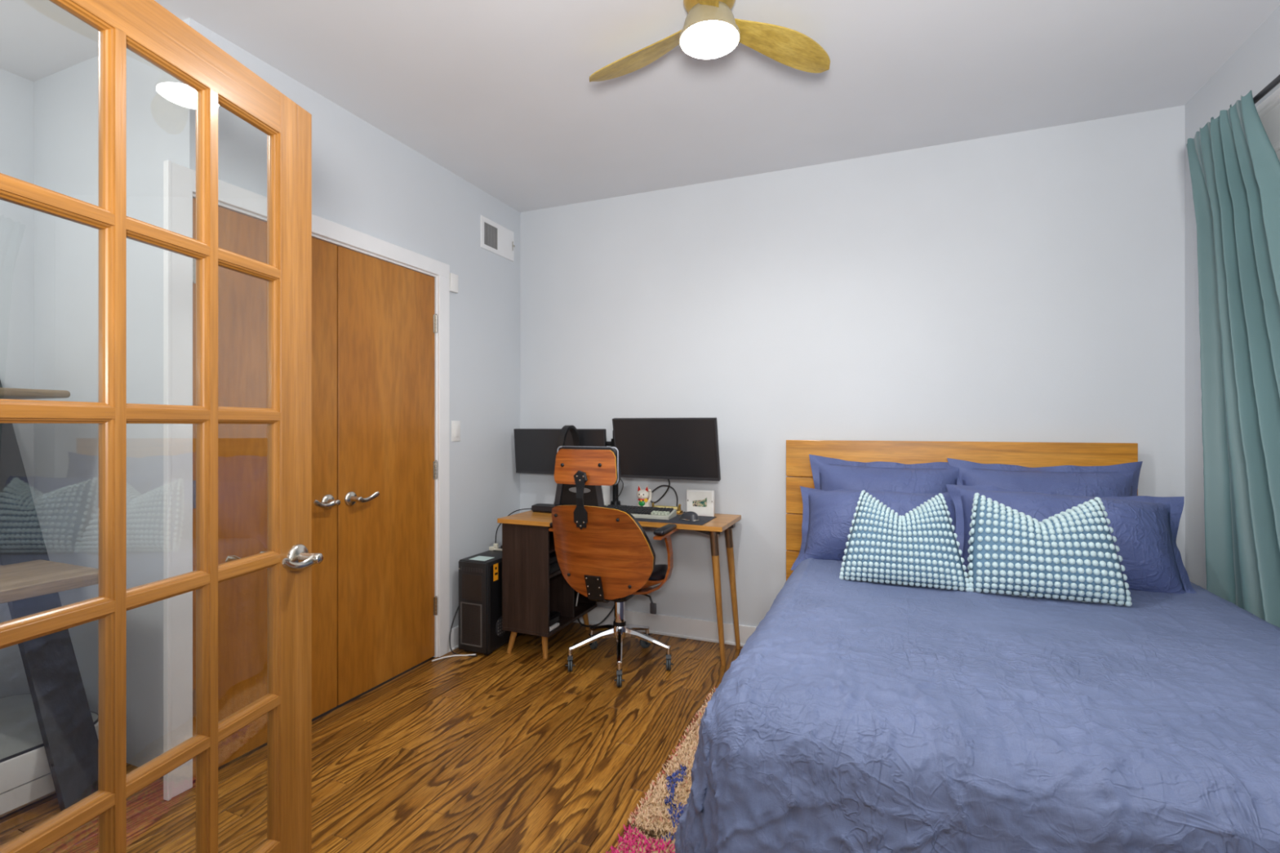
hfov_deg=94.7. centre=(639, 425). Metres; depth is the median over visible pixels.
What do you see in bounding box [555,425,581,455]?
headphones
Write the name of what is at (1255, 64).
wall
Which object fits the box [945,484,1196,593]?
pillow
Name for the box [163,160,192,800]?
trim
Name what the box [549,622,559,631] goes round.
router
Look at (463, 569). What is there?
vent
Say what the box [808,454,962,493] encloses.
pillow
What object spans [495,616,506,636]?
vent
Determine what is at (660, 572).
seat cushion
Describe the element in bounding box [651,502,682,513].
tray
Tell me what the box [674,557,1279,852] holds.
duvet
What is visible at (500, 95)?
ceiling
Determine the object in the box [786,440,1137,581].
headboard
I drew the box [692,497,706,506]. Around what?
print
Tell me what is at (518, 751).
floor
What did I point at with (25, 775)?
baseboard heater
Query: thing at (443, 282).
trim
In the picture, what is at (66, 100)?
wall
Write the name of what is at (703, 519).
desk mat
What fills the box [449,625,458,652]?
baseboard
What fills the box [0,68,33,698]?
wall
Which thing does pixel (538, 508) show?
phone case
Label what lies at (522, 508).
cable
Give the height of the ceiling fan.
0.152 m
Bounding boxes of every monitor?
[513,428,606,474]
[612,417,720,481]
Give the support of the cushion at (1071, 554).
on the duvet
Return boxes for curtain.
[1186,90,1279,627]
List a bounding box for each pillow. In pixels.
[790,485,955,570]
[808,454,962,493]
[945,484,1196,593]
[946,457,1142,497]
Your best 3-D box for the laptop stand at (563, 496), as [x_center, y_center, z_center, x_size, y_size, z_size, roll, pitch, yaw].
[-0.324,0.396,3.429,0.335,0.208,0.160,0,0,22]
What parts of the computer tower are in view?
frame, panel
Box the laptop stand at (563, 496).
[554,483,604,506]
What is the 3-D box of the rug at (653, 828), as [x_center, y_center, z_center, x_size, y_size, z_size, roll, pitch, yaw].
[0.636,1.230,1.599,1.436,0.020,1.956,0,0,22]
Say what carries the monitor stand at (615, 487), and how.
on the desk
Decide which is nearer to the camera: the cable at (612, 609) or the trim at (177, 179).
the trim at (177, 179)
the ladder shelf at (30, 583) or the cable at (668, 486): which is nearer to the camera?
the ladder shelf at (30, 583)
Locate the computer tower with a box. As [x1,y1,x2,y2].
[458,546,524,655]
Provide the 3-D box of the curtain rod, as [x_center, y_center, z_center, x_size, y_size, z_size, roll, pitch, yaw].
[1.837,-1.063,1.363,0.092,0.063,2.115,0,0,22]
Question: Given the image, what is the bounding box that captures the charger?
[549,611,560,626]
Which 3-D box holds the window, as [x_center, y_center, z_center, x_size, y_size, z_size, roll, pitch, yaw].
[1.876,-0.302,1.290,0.135,1.585,1.770,0,0,22]
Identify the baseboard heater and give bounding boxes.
[0,693,98,817]
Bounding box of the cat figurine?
[636,484,652,506]
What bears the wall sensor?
attached to the wall at (365, 180)
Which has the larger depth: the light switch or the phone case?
the phone case
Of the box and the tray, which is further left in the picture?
the box
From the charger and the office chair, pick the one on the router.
the charger
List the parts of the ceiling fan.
blade, blade, blade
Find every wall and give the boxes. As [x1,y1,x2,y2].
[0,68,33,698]
[33,17,190,767]
[190,17,519,657]
[520,105,1185,626]
[1185,4,1279,589]
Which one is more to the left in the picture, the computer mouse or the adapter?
the adapter
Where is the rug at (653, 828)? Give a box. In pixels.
[605,686,716,852]
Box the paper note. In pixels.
[470,555,493,560]
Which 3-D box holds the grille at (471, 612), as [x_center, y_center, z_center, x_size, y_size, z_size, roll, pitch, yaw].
[-0.908,1.073,3.172,0.125,0.215,0.003,0,0,22]
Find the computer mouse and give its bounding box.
[679,511,699,521]
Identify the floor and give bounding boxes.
[0,622,742,852]
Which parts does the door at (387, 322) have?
handle, lever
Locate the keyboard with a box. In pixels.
[604,504,676,519]
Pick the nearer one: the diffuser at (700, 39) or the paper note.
the diffuser at (700, 39)
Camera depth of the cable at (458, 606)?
3.20 m
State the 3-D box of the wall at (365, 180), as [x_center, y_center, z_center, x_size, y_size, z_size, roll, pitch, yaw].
[-1.214,-0.081,2.972,0.100,2.641,2.002,0,0,22]
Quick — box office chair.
[548,445,679,687]
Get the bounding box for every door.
[0,0,323,852]
[192,197,340,780]
[337,245,437,705]
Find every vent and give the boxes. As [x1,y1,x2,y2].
[460,566,482,573]
[480,214,515,261]
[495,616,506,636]
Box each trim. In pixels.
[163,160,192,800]
[192,169,449,278]
[192,193,437,657]
[437,275,449,657]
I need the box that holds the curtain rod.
[1253,74,1279,103]
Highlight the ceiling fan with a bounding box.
[589,0,830,81]
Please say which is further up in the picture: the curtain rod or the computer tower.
the curtain rod
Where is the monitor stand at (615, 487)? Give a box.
[605,430,624,506]
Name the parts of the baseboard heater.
lid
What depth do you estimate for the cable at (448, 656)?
3.15 m
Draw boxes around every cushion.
[585,505,655,577]
[648,564,667,581]
[839,490,969,591]
[967,493,1132,607]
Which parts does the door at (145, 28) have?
moulding, rail, lever, moulding, moulding, rail, handle, lever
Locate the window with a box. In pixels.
[1256,87,1279,161]
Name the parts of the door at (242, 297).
lever, handle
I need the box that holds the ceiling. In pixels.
[0,0,1279,212]
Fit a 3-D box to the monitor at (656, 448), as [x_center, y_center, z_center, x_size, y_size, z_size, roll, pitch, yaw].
[0.139,0.127,3.195,0.592,0.334,0.110,0,0,23]
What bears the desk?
on the floor
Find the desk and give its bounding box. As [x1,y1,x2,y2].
[497,510,741,666]
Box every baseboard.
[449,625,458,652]
[573,606,756,646]
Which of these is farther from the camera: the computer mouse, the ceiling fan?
the computer mouse
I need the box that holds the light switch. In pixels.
[451,420,460,441]
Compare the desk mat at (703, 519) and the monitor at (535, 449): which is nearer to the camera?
the desk mat at (703, 519)
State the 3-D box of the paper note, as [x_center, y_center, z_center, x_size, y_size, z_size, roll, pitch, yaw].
[-0.871,0.734,3.248,0.105,0.002,0.090,0,0,22]
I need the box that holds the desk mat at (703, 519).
[635,514,716,525]
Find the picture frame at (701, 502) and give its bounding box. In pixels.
[686,488,714,516]
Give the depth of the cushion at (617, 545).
2.76 m
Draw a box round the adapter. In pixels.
[488,543,502,551]
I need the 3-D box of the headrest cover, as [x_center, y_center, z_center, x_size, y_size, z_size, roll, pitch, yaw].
[-0.245,0.186,2.730,0.317,0.172,0.071,0,0,22]
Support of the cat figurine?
on the desk mat at (703, 519)
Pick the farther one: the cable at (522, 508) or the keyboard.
the cable at (522, 508)
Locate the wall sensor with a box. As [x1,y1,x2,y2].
[449,272,458,293]
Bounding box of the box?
[601,485,609,505]
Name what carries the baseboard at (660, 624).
attached to the wall at (1028, 286)
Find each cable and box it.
[431,653,475,662]
[448,605,477,656]
[494,508,531,543]
[577,604,614,626]
[613,479,623,505]
[650,479,678,506]
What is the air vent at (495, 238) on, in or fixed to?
in the wall at (365, 180)
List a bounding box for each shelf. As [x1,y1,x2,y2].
[0,379,98,812]
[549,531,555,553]
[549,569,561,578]
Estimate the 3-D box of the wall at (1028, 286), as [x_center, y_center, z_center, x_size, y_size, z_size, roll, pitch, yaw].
[0.821,-0.081,3.285,3.729,2.641,0.120,0,0,22]
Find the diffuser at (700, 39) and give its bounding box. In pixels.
[680,20,738,58]
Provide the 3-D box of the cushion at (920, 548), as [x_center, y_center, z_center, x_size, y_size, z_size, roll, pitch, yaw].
[0.977,0.424,2.200,0.436,0.335,0.213,0,0,22]
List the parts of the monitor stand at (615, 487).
arm, arm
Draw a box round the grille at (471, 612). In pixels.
[462,603,480,645]
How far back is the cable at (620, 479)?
3.40 m
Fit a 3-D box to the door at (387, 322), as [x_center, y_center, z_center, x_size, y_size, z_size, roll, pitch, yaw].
[-1.194,0.222,2.871,0.104,2.020,0.622,0,0,22]
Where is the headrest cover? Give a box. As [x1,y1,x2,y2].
[559,446,620,485]
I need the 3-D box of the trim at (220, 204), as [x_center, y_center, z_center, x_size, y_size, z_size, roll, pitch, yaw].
[-1.362,0.220,2.608,0.103,2.041,1.218,0,0,22]
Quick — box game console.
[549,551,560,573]
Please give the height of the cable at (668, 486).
0.216 m
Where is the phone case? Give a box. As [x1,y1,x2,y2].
[531,503,562,513]
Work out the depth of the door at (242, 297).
2.23 m
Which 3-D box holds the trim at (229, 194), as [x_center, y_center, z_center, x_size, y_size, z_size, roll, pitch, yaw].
[-1.308,-0.838,2.587,0.019,0.075,1.374,0,0,22]
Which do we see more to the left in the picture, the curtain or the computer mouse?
the computer mouse
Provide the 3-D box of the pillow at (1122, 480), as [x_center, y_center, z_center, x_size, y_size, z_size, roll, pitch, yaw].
[1.768,0.408,2.571,0.749,0.506,0.242,0,0,23]
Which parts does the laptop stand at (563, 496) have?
leg, leg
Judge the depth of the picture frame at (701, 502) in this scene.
3.24 m
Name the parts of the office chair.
round plate, pointed plate, arm, arm, backrest, arm, arm, tilt lever, arm, armrest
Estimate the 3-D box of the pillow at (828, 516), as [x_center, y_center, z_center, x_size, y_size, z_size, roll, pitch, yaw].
[1.056,0.464,2.583,0.742,0.364,0.334,0,0,24]
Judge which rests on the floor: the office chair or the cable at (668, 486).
the office chair
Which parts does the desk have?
leg, panel, leg, panel, panel, leg, leg, leg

